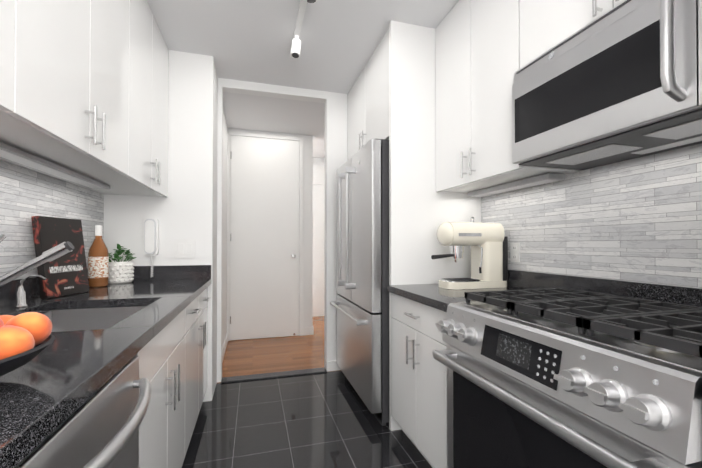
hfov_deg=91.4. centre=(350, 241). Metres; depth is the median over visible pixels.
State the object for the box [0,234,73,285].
faucet
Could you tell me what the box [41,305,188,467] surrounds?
base cabinet
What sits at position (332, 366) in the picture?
baseboard
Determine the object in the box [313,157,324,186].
wall
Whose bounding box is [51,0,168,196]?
upper cabinet
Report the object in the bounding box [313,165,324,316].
door frame
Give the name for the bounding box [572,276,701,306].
backsplash
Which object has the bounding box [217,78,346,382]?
door frame
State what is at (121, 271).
potted plant
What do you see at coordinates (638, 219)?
wall tiles
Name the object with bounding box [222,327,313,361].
baseboard
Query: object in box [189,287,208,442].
base cabinet
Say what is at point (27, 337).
bowl
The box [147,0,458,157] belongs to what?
ceiling
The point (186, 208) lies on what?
wall
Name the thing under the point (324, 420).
floor
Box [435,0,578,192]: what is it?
upper cabinet
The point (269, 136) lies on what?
door frame
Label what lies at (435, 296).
countertop
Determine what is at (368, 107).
upper cabinet
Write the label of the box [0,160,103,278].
wall tiles
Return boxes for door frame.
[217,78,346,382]
[227,131,303,340]
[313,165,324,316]
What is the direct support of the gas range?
on the floor at (324, 420)
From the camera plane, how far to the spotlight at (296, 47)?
2.28 m
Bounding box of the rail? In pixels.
[290,0,306,57]
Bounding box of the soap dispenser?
[13,275,46,307]
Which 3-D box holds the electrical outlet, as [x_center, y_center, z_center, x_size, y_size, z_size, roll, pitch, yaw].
[0.966,0.064,2.020,0.009,0.115,0.070,0,-1,-16]
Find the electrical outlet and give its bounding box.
[510,243,519,261]
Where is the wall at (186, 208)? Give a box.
[104,50,217,401]
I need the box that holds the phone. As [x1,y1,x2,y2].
[143,217,158,276]
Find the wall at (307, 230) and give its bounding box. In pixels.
[228,128,312,339]
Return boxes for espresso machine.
[431,217,507,289]
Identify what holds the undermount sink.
in the countertop at (60, 379)
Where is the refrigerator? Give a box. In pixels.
[330,139,388,425]
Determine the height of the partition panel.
2.579 m
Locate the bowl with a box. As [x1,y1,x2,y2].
[0,312,54,376]
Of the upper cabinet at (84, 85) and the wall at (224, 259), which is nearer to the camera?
the upper cabinet at (84, 85)
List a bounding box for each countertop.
[0,265,211,467]
[387,270,571,311]
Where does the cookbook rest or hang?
on the countertop at (60, 379)
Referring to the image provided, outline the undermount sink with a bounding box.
[42,306,145,331]
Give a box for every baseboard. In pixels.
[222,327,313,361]
[327,361,340,371]
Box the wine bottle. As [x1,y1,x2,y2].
[88,225,108,286]
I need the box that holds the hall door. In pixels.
[230,136,298,339]
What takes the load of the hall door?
in the wall at (307, 230)
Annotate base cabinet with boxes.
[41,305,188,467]
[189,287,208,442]
[391,293,447,467]
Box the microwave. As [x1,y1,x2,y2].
[512,0,701,169]
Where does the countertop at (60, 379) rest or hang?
on the base cabinet
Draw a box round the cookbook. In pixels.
[31,216,89,298]
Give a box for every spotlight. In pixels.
[291,35,300,57]
[306,0,316,2]
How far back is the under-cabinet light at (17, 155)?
1.42 m
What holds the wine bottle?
on the countertop at (60, 379)
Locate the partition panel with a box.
[389,20,480,430]
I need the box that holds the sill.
[221,367,326,382]
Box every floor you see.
[182,371,431,467]
[218,316,340,382]
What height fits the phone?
0.422 m
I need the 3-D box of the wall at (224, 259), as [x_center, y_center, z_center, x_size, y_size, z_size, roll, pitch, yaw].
[-1.382,-0.096,3.563,0.100,2.580,1.210,0,-1,-16]
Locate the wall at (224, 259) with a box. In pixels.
[222,109,227,347]
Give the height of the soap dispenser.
0.128 m
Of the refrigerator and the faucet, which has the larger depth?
the refrigerator
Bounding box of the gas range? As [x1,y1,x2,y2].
[433,288,701,467]
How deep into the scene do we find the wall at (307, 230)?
4.42 m
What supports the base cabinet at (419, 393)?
on the floor at (324, 420)
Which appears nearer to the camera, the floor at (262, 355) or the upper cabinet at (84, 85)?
the upper cabinet at (84, 85)
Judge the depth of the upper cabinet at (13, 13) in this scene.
0.88 m
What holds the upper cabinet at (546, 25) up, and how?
attached to the wall
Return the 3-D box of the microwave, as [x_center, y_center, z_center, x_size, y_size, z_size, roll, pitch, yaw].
[0.977,-0.541,1.160,0.457,0.409,0.820,0,-1,-16]
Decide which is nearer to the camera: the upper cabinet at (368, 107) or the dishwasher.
the dishwasher
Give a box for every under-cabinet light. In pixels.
[0,141,109,188]
[468,173,564,196]
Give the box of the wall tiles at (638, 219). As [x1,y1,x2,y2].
[481,143,701,287]
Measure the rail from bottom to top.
0.022 m
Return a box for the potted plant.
[108,244,136,283]
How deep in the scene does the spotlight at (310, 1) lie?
1.79 m
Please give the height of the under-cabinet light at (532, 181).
0.028 m
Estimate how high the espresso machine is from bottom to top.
0.419 m
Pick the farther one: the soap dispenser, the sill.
the sill
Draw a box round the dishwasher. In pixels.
[14,353,150,467]
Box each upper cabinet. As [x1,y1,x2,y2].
[0,0,27,119]
[0,0,131,179]
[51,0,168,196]
[347,28,388,160]
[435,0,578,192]
[520,0,623,68]

